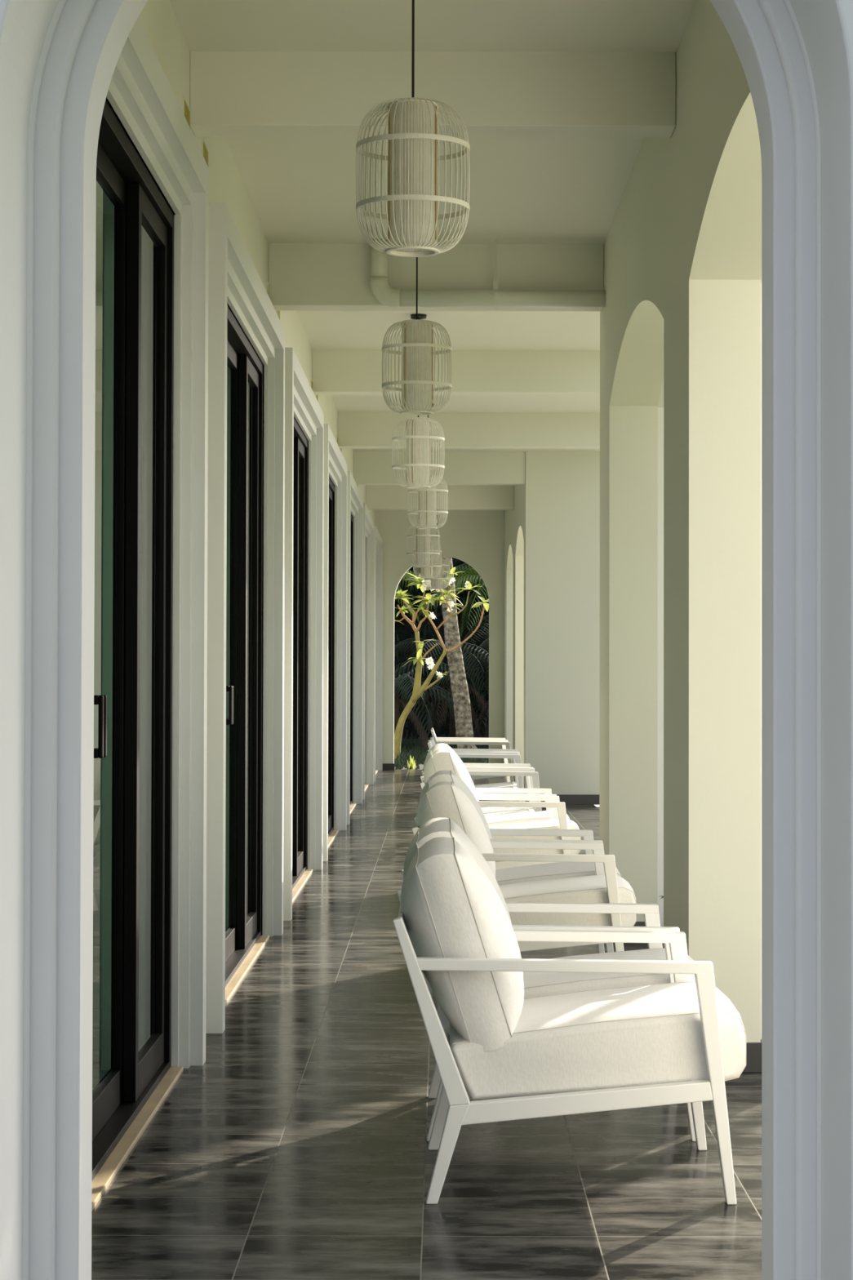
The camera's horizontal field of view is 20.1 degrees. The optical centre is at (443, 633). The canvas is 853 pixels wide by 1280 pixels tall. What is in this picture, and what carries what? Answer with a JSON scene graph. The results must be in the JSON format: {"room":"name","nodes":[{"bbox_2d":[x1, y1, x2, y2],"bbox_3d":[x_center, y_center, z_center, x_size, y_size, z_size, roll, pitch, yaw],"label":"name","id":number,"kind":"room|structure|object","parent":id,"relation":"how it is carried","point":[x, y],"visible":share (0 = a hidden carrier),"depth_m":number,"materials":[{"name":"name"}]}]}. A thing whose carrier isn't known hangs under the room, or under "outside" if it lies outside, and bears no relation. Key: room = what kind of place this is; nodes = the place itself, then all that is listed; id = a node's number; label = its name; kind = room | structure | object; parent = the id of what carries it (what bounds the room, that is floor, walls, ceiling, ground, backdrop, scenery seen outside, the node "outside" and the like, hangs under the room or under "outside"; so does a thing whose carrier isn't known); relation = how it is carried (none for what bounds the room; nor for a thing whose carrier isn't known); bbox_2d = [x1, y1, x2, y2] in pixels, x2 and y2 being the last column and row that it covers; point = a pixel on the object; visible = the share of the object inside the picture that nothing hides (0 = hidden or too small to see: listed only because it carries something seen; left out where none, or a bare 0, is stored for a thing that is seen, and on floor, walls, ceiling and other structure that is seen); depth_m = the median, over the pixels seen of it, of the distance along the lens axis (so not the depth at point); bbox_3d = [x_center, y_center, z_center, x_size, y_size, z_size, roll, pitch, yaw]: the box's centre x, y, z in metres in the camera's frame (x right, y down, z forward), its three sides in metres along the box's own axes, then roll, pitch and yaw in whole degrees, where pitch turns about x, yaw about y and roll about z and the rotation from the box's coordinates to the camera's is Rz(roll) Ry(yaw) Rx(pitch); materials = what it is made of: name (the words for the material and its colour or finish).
{"room":"covered veranda","nodes":[
{"label":"covered veranda","id":0,"kind":"room"},
{"bbox_2d":[92,204,104,1049],"bbox_3d":[-2.649,-0.291,8.265,3.100,3.400,0.120,0,-1,0],"label":"glass pane","id":1,"kind":"structure","parent":0,"point":[100,226],"depth_m":8.20,"materials":[{"name":"glass"}]},
{"bbox_2d":[96,0,376,1070],"bbox_3d":[-0.984,-0.145,17.797,0.231,3.400,26.615,0,-1,0],"label":"wall","id":2,"kind":"structure","parent":0,"point":[157,18],"depth_m":7.79,"materials":[{"name":"beige paint"}]},
{"bbox_2d":[91,99,183,1211],"bbox_3d":[-0.917,0.007,6.346,0.166,2.772,2.870,0,-1,0],"label":"door","id":3,"kind":"structure","parent":2,"relation":"in","point":[140,1076],"depth_m":7.06,"materials":[{"name":"black metal"}]},
{"bbox_2d":[106,17,208,1068],"bbox_3d":[-0.840,-0.093,6.347,0.119,2.954,3.254,0,-1,0],"label":"door frame","id":4,"kind":"structure","parent":2,"relation":"attached to","point":[140,94],"depth_m":7.82,"materials":[{"name":"paint"}]},
{"bbox_2d":[182,94,191,128],"bbox_3d":[-0.863,-1.685,8.096,0.006,0.200,0.220,0,-1,0],"label":"air vent","id":5,"kind":"object","parent":2,"relation":"in","point":[186,110],"visible":0.37,"depth_m":8.09,"materials":[{"name":"beige paint"}]},
{"bbox_2d":[201,137,208,167],"bbox_3d":[-0.863,-1.676,8.726,0.006,0.200,0.220,0,-1,0],"label":"air vent","id":6,"kind":"object","parent":2,"relation":"in","point":[205,151],"visible":0.37,"depth_m":8.73,"materials":[{"name":"beige paint"}]},
{"bbox_2d":[205,203,284,1033],"bbox_3d":[-0.840,-0.036,10.197,0.119,2.954,3.254,0,-1,0],"label":"door frame","id":7,"kind":"structure","parent":2,"relation":"attached to","point":[234,281],"depth_m":9.10,"materials":[{"name":"paint"}]},
{"bbox_2d":[225,306,269,1005],"bbox_3d":[-0.917,0.065,10.195,0.166,2.772,2.870,0,-1,0],"label":"door","id":8,"kind":"structure","parent":2,"relation":"in","point":[244,940],"depth_m":10.87,"materials":[{"name":"black metal"}]},
{"bbox_2d":[266,281,269,297],"bbox_3d":[-0.863,-1.628,11.946,0.006,0.200,0.220,0,-1,0],"label":"air vent","id":9,"kind":"object","parent":2,"relation":"in","point":[268,283],"visible":0.24,"depth_m":11.84,"materials":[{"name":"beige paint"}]},
{"bbox_2d":[275,311,279,319],"bbox_3d":[-0.863,-1.618,12.576,0.006,0.200,0.220,0,-1,0],"label":"air vent","id":10,"kind":"object","parent":2,"relation":"in","point":[277,312],"visible":0.02,"depth_m":12.63,"materials":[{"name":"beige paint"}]},
{"bbox_2d":[292,417,312,902],"bbox_3d":[-0.917,0.123,14.045,0.166,2.772,2.870,0,-1,0],"label":"door","id":11,"kind":"structure","parent":2,"relation":"in","point":[300,874],"depth_m":15.14,"materials":[{"name":"black metal"}]},
{"bbox_2d":[283,347,324,920],"bbox_3d":[-0.841,0.022,14.046,0.119,2.954,3.254,0,-1,0],"label":"door frame","id":12,"kind":"structure","parent":2,"relation":"attached to","point":[301,402],"depth_m":15.48,"materials":[{"name":"paint"}]},
{"bbox_2d":[310,377,312,389],"bbox_3d":[-0.863,-1.570,15.795,0.006,0.200,0.220,0,-1,0],"label":"air vent","id":13,"kind":"object","parent":2,"relation":"in","point":[311,380],"visible":0.38,"depth_m":15.76,"materials":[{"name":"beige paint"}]},
{"bbox_2d":[328,477,338,846],"bbox_3d":[-0.917,0.181,17.894,0.166,2.772,2.870,0,-1,0],"label":"door","id":14,"kind":"structure","parent":2,"relation":"in","point":[332,833],"depth_m":19.23,"materials":[{"name":"black metal"}]},
{"bbox_2d":[322,423,347,861],"bbox_3d":[-0.841,0.080,17.896,0.119,2.954,3.254,0,-1,0],"label":"door frame","id":15,"kind":"structure","parent":2,"relation":"attached to","point":[335,467],"depth_m":19.34,"materials":[{"name":"paint"}]},
{"bbox_2d":[350,515,355,813],"bbox_3d":[-0.917,0.238,21.744,0.166,2.772,2.870,0,-1,0],"label":"door","id":16,"kind":"structure","parent":2,"relation":"in","point":[352,805],"depth_m":23.13,"materials":[{"name":"black metal"}]},
{"bbox_2d":[346,471,363,824],"bbox_3d":[-0.841,0.138,21.745,0.119,2.954,3.254,0,-1,0],"label":"door frame","id":17,"kind":"structure","parent":2,"relation":"attached to","point":[354,498],"depth_m":23.20,"materials":[{"name":"paint"}]},
{"bbox_2d":[364,592,368,790],"bbox_3d":[-0.918,0.296,25.593,0.166,2.772,2.870,0,-1,0],"label":"door","id":18,"kind":"structure","parent":2,"relation":"in","point":[366,784],"depth_m":26.99,"materials":[{"name":"black metal"}]},
{"bbox_2d":[362,502,374,799],"bbox_3d":[-0.841,0.195,25.595,0.119,2.954,3.254,0,-1,0],"label":"door frame","id":19,"kind":"structure","parent":2,"relation":"attached to","point":[368,522],"depth_m":27.06,"materials":[{"name":"paint"}]},
{"bbox_2d":[373,525,382,782],"bbox_3d":[-0.841,0.253,29.445,0.119,2.954,3.254,0,-1,0],"label":"door frame","id":20,"kind":"structure","parent":2,"relation":"attached to","point":[378,624],"depth_m":30.92,"materials":[{"name":"paint"}]},
{"bbox_2d":[0,0,852,1279],"bbox_3d":[-0.048,-0.847,4.231,6.700,4.400,0.535,0,-1,0],"label":"archway","id":21,"kind":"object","parent":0,"point":[59,59],"depth_m":4.29,"materials":[{"name":"paint"}]},
{"bbox_2d":[91,769,761,1279],"bbox_3d":[-1.428,1.563,14.378,5.750,0.120,33.800,0,-1,0],"label":"floor","id":22,"kind":"structure","parent":0,"point":[297,1149],"depth_m":6.36,"materials":[{"name":"tile"}]},
{"bbox_2d":[431,727,509,782],"bbox_3d":[0.288,1.319,24.833,0.832,0.689,0.700,0,-1,0],"label":"armchair","id":23,"kind":"object","parent":22,"relation":"on","point":[437,738],"visible":0.13,"depth_m":25.14,"materials":[{"name":"white wood"}]},
{"bbox_2d":[431,729,515,801],"bbox_3d":[0.295,1.307,24.033,0.832,0.689,0.700,0,-1,0],"label":"armchair","id":24,"kind":"object","parent":22,"relation":"on","point":[507,744],"visible":0.38,"depth_m":23.69,"materials":[{"name":"white wood"}]},
{"bbox_2d":[430,737,519,787],"bbox_3d":[0.299,1.265,21.233,0.832,0.689,0.700,0,-1,0],"label":"armchair","id":25,"kind":"object","parent":22,"relation":"on","point":[514,783],"visible":0.32,"depth_m":21.54,"materials":[{"name":"white wood"}]},
{"bbox_2d":[427,739,524,801],"bbox_3d":[0.283,1.253,20.433,0.832,0.689,0.700,0,-1,0],"label":"armchair","id":26,"kind":"object","parent":22,"relation":"on","point":[517,758],"visible":0.33,"depth_m":20.09,"materials":[{"name":"white wood"}]},
{"bbox_2d":[426,749,533,812],"bbox_3d":[0.297,1.214,17.884,0.832,0.689,0.700,0,-1,0],"label":"armchair","id":27,"kind":"object","parent":22,"relation":"on","point":[485,809],"visible":0.15,"depth_m":18.19,"materials":[{"name":"white wood"}]},
{"bbox_2d":[420,742,569,826],"bbox_3d":[0.303,1.074,14.056,0.868,0.855,0.700,0,-1,0],"label":"armchair","id":28,"kind":"object","parent":22,"relation":"on","point":[548,814],"visible":0.23,"depth_m":14.00,"materials":[{"name":"fabric"}]},
{"bbox_2d":[423,742,465,771],"bbox_3d":[0.041,0.894,14.058,0.264,0.514,0.629,-17,0,0],"label":"cushion","id":29,"kind":"object","parent":28,"relation":"on","point":[437,746],"depth_m":14.05,"materials":[{"name":"fabric"}]},
{"bbox_2d":[484,810,569,826],"bbox_3d":[0.372,1.149,14.054,0.729,0.226,0.604,0,-1,0],"label":"seat cushion","id":30,"kind":"object","parent":28,"relation":"on","point":[543,815],"depth_m":13.85,"materials":[{"name":"fabric"}]},
{"bbox_2d":[420,748,581,869],"bbox_3d":[0.311,1.064,13.236,0.868,0.851,0.700,0,-1,0],"label":"armchair","id":31,"kind":"object","parent":22,"relation":"on","point":[442,759],"visible":0.42,"depth_m":12.94,"materials":[{"name":"fabric"}]},
{"bbox_2d":[423,748,479,800],"bbox_3d":[0.049,0.880,13.238,0.264,0.514,0.629,-16,-1,0],"label":"cushion","id":32,"kind":"object","parent":31,"relation":"on","point":[442,759],"depth_m":12.98,"materials":[{"name":"fabric"}]},
{"bbox_2d":[488,818,580,862],"bbox_3d":[0.380,1.136,13.235,0.729,0.226,0.604,0,-1,0],"label":"seat cushion","id":33,"kind":"object","parent":31,"relation":"on","point":[553,824],"depth_m":12.93,"materials":[{"name":"fabric"}]},
{"bbox_2d":[466,767,542,817],"bbox_3d":[0.299,1.202,17.084,0.832,0.689,0.700,0,-1,0],"label":"armchair","id":34,"kind":"object","parent":22,"relation":"on","point":[534,776],"visible":0.2,"depth_m":17.18,"materials":[{"name":"white wood"}]},
{"bbox_2d":[419,769,621,953],"bbox_3d":[0.320,1.017,10.336,0.868,0.858,0.700,0,-1,0],"label":"armchair","id":35,"kind":"object","parent":22,"relation":"on","point":[561,869],"visible":0.3,"depth_m":10.21,"materials":[{"name":"fabric"}]},
{"bbox_2d":[419,769,493,852],"bbox_3d":[0.058,0.833,10.339,0.264,0.514,0.629,-18,-2,0],"label":"cushion","id":36,"kind":"object","parent":35,"relation":"on","point":[441,775],"depth_m":10.17,"materials":[{"name":"fabric"}]},
{"bbox_2d":[495,862,621,885],"bbox_3d":[0.389,1.093,10.335,0.729,0.226,0.604,0,-1,0],"label":"seat cushion","id":37,"kind":"object","parent":35,"relation":"on","point":[561,869],"depth_m":10.14,"materials":[{"name":"fabric"}]},
{"bbox_2d":[412,781,636,952],"bbox_3d":[0.314,1.009,9.556,0.868,0.850,0.700,0,-1,0],"label":"armchair","id":38,"kind":"object","parent":22,"relation":"on","point":[444,799],"visible":0.48,"depth_m":9.27,"materials":[{"name":"fabric"}]},
{"bbox_2d":[416,781,495,877],"bbox_3d":[0.052,0.833,9.559,0.264,0.514,0.629,-17,-2,0],"label":"cushion","id":39,"kind":"object","parent":38,"relation":"on","point":[444,799],"depth_m":9.29,"materials":[{"name":"fabric"}]},
{"bbox_2d":[498,875,635,926],"bbox_3d":[0.383,1.081,9.555,0.729,0.226,0.604,0,-1,0],"label":"seat cushion","id":40,"kind":"object","parent":38,"relation":"on","point":[584,889],"depth_m":9.26,"materials":[{"name":"fabric"}]},
{"bbox_2d":[397,817,695,1141],"bbox_3d":[0.308,0.972,6.956,0.868,0.847,0.700,0,-1,0],"label":"armchair","id":41,"kind":"object","parent":22,"relation":"on","point":[535,984],"visible":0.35,"depth_m":6.79,"materials":[{"name":"fabric"}]},
{"bbox_2d":[403,817,511,924],"bbox_3d":[0.046,0.789,6.959,0.264,0.514,0.629,-18,-1,0],"label":"cushion","id":42,"kind":"object","parent":41,"relation":"on","point":[439,827],"depth_m":6.84,"materials":[{"name":"fabric"}]},
{"bbox_2d":[523,948,695,998],"bbox_3d":[0.377,1.042,6.955,0.729,0.226,0.604,0,-1,0],"label":"seat cushion","id":43,"kind":"object","parent":41,"relation":"on","point":[535,984],"depth_m":6.69,"materials":[{"name":"fabric"}]},
{"bbox_2d":[393,836,746,1204],"bbox_3d":[0.312,0.962,6.176,0.868,0.842,0.700,0,-1,0],"label":"armchair","id":44,"kind":"object","parent":22,"relation":"on","point":[501,1055],"visible":1,"depth_m":5.87,"materials":[{"name":"fabric"}]},
{"bbox_2d":[400,836,524,1052],"bbox_3d":[0.050,0.782,6.179,0.264,0.514,0.629,-17,-1,0],"label":"cushion","id":45,"kind":"object","parent":44,"relation":"on","point":[451,908],"depth_m":5.89,"materials":[{"name":"fabric"}]},
{"bbox_2d":[449,982,745,1099],"bbox_3d":[0.381,1.030,6.175,0.729,0.226,0.604,0,-1,0],"label":"seat cushion","id":46,"kind":"object","parent":44,"relation":"on","point":[516,1046],"depth_m":5.87,"materials":[{"name":"fabric"}]},
{"bbox_2d":[168,0,695,510],"bbox_3d":[-1.271,-1.818,17.664,6.050,0.560,27.330,0,-1,0],"label":"ceiling","id":47,"kind":"structure","parent":0,"point":[557,101],"depth_m":10.18,"materials":[{"name":"paint"}]},
{"bbox_2d":[355,0,470,257],"bbox_3d":[-0.083,-1.528,6.624,0.313,0.963,0.313,0,-1,4],"label":"pendant lamp","id":48,"kind":"object","parent":47,"relation":"hanging from","point":[413,197],"visible":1,"depth_m":6.56,"materials":[{"name":"white wicker"}]},
{"bbox_2d":[382,257,451,415],"bbox_3d":[-0.118,-1.466,10.773,0.313,0.963,0.313,0,-1,-16],"label":"pendant lamp","id":49,"kind":"object","parent":47,"relation":"hanging from","point":[416,335],"visible":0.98,"depth_m":10.71,"materials":[{"name":"white wicker"}]},
{"bbox_2d":[391,313,444,488],"bbox_3d":[-0.149,-1.381,14.302,0.313,1.027,0.313,1,-1,-44],"label":"pendant lamp","id":50,"kind":"object","parent":47,"relation":"hanging from","point":[418,441],"visible":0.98,"depth_m":14.24,"materials":[{"name":"white wicker"}]},
{"bbox_2d":[406,522,439,567],"bbox_3d":[-0.188,-1.199,22.520,0.313,1.145,0.313,0,-1,10],"label":"pendant lamp","id":51,"kind":"object","parent":47,"relation":"hanging from","point":[422,553],"visible":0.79,"depth_m":22.45,"materials":[{"name":"white wicker"}]},
{"bbox_2d":[413,539,441,577],"bbox_3d":[-0.175,-1.164,26.220,0.313,1.105,0.313,0,-1,-7],"label":"pendant lamp","id":52,"kind":"object","parent":47,"relation":"hanging from","point":[425,572],"visible":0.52,"depth_m":26.16,"materials":[{"name":"white wicker"}]},
{"bbox_2d":[407,404,448,528],"bbox_3d":[-0.119,-1.323,18.622,0.313,1.015,0.313,0,-1,33],"label":"pendant lamp","id":53,"kind":"object","parent":47,"relation":"hanging from","point":[427,512],"visible":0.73,"depth_m":18.56,"materials":[{"name":"white wicker"}]},
{"bbox_2d":[424,509,449,589],"bbox_3d":[-0.078,-1.109,29.520,0.313,1.115,0.313,1,-1,-27],"label":"pendant lamp","id":54,"kind":"object","parent":47,"relation":"hanging from","point":[436,583],"visible":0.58,"depth_m":29.46,"materials":[{"name":"white wicker"}]},
{"bbox_2d":[370,238,605,307],"bbox_3d":[0.219,-1.766,11.818,1.152,0.332,0.091,0,-1,0],"label":"drain pipe","id":55,"kind":"object","parent":47,"relation":"attached to","point":[388,296],"visible":0.98,"depth_m":11.78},
{"bbox_2d":[376,509,504,763],"bbox_3d":[-0.150,-0.067,31.204,2.900,3.650,0.200,0,-1,0],"label":"wall","id":56,"kind":"structure","parent":0,"point":[476,538],"depth_m":31.11,"materials":[{"name":"beige paint"}]},
{"bbox_2d":[382,763,394,769],"bbox_3d":[-0.042,1.714,31.072,1.660,0.085,0.012,0,-1,0],"label":"baseboard","id":57,"kind":"structure","parent":56,"relation":"attached to","point":[385,766],"depth_m":31.06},
{"bbox_2d":[504,484,524,794],"bbox_3d":[0.907,-0.124,27.255,0.231,3.650,7.700,0,-1,0],"label":"wall","id":58,"kind":"structure","parent":0,"point":[514,520],"depth_m":26.65,"materials":[{"name":"beige paint"}]},
{"bbox_2d":[524,451,599,801],"bbox_3d":[1.271,-0.183,23.305,0.959,3.650,0.200,0,-1,0],"label":"wall","id":59,"kind":"structure","parent":0,"point":[562,488],"depth_m":23.21,"materials":[{"name":"beige paint"}]},
{"bbox_2d":[525,794,599,804],"bbox_3d":[1.267,1.592,23.173,0.959,0.096,0.012,0,-1,0],"label":"baseboard","id":60,"kind":"structure","parent":59,"relation":"attached to","point":[569,799],"depth_m":23.17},
{"bbox_2d":[599,0,761,1042],"bbox_3d":[0.907,-0.408,8.350,0.231,3.650,7.715,0,-1,0],"label":"wall","id":61,"kind":"structure","parent":0,"point":[682,244],"depth_m":7.78,"materials":[{"name":"beige paint"}]},
{"bbox_2d":[633,921,644,926],"bbox_3d":[0.904,1.421,11.825,0.255,0.096,0.734,0,-1,0],"label":"baseboard","id":62,"kind":"structure","parent":61,"relation":"attached to","point":[637,923],"depth_m":11.46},
{"bbox_2d":[742,1039,761,1072],"bbox_3d":[0.904,1.367,8.188,0.255,0.096,0.909,0,-1,0],"label":"baseboard","id":63,"kind":"structure","parent":61,"relation":"attached to","point":[753,1050],"depth_m":7.73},
{"bbox_2d":[657,277,761,1039],"bbox_3d":[1.162,-0.407,8.350,0.278,3.650,7.715,0,-1,0],"label":"wall","id":64,"kind":"structure","parent":0,"point":[660,406],"depth_m":11.55,"materials":[{"name":"paint"}]},
{"label":"outside","id":65,"kind":"structure","parent":0,"visible":0},
{"bbox_2d":[394,748,486,769],"bbox_3d":[-5.704,2.133,45.623,16.600,0.260,28.700,0,-1,0],"label":"ground","id":66,"kind":"structure","parent":65,"point":[421,766],"depth_m":32.85,"materials":[{"name":"soil"}]},
{"bbox_2d":[395,569,418,621],"bbox_3d":[-1.711,-0.023,42.918,2.754,3.988,2.489,1,-1,-42],"label":"shrub","id":67,"kind":"object","parent":66,"relation":"on","point":[409,575],"visible":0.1,"depth_m":42.73,"materials":[{"name":"green plant"}]},
{"bbox_2d":[407,755,416,768],"bbox_3d":[-0.426,1.720,32.395,0.114,0.194,0.169,0,-1,0],"label":"grass tuft","id":68,"kind":"object","parent":66,"relation":"on","point":[412,764],"visible":0.98,"depth_m":32.37,"materials":[{"name":"green plant"}]},
{"bbox_2d":[395,686,432,720],"bbox_3d":[-1.696,1.393,39.134,3.064,1.692,2.661,0,-1,0],"label":"shrub","id":69,"kind":"object","parent":66,"relation":"on","point":[401,707],"visible":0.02,"depth_m":38.63,"materials":[{"name":"green plant"}]},
{"bbox_2d":[394,661,454,750],"bbox_3d":[-0.707,1.177,38.194,2.459,2.120,2.639,1,-1,-45],"label":"shrub","id":70,"kind":"object","parent":66,"relation":"on","point":[444,695],"visible":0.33,"depth_m":37.92,"materials":[{"name":"green plant"}]},
{"bbox_2d":[394,557,488,739],"bbox_3d":[0.001,-0.414,46.258,12.000,5.583,3.507,0,-1,0],"label":"foliage","id":71,"kind":"object","parent":66,"relation":"on","point":[403,631],"visible":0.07,"depth_m":45.91,"materials":[{"name":"green plant"}]},
{"bbox_2d":[394,567,488,759],"bbox_3d":[-0.083,0.523,33.892,1.734,2.938,0.730,0,-1,18],"label":"frangipani tree","id":72,"kind":"object","parent":66,"relation":"on","point":[418,691],"visible":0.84,"depth_m":33.91,"materials":[{"name":"green plant"}]},
{"bbox_2d":[394,614,488,746],"bbox_3d":[0.102,0.711,39.718,2.729,2.434,2.661,0,-1,0],"label":"shrub","id":73,"kind":"object","parent":66,"relation":"on","point":[452,724],"visible":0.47,"depth_m":39.74,"materials":[{"name":"green plant"}]},
{"bbox_2d":[394,732,488,769],"bbox_3d":[0.302,1.800,37.915,5.932,0.226,12.383,0,-1,0],"label":"ground cover","id":74,"kind":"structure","parent":66,"relation":"on","point":[415,748],"depth_m":35.09,"materials":[{"name":"green plant"}]},
{"bbox_2d":[418,563,488,634],"bbox_3d":[0.899,0.020,42.940,2.661,3.914,2.875,0,-1,0],"label":"shrub","id":75,"kind":"object","parent":66,"relation":"on","point":[459,580],"visible":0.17,"depth_m":42.50,"materials":[{"name":"green plant"}]},
{"bbox_2d":[421,638,488,748],"bbox_3d":[1.125,0.991,38.662,2.197,2.196,3.012,1,-1,-30],"label":"shrub","id":76,"kind":"object","parent":66,"relation":"on","point":[483,642],"visible":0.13,"depth_m":39.18,"materials":[{"name":"green plant"}]},
{"bbox_2d":[440,555,477,748],"bbox_3d":[-0.041,-1.729,37.037,4.148,7.286,4.121,0,-1,0],"label":"palm tree","id":77,"kind":"object","parent":66,"relation":"on","point":[462,708],"visible":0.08,"depth_m":36.90,"materials":[{"name":"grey plant"}]},
{"bbox_2d":[482,630,488,639],"bbox_3d":[1.938,0.670,40.240,2.488,2.538,2.312,-1,-1,37],"label":"shrub","id":78,"kind":"object","parent":66,"relation":"on","point":[486,636],"visible":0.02,"depth_m":39.92,"materials":[{"name":"green plant"}]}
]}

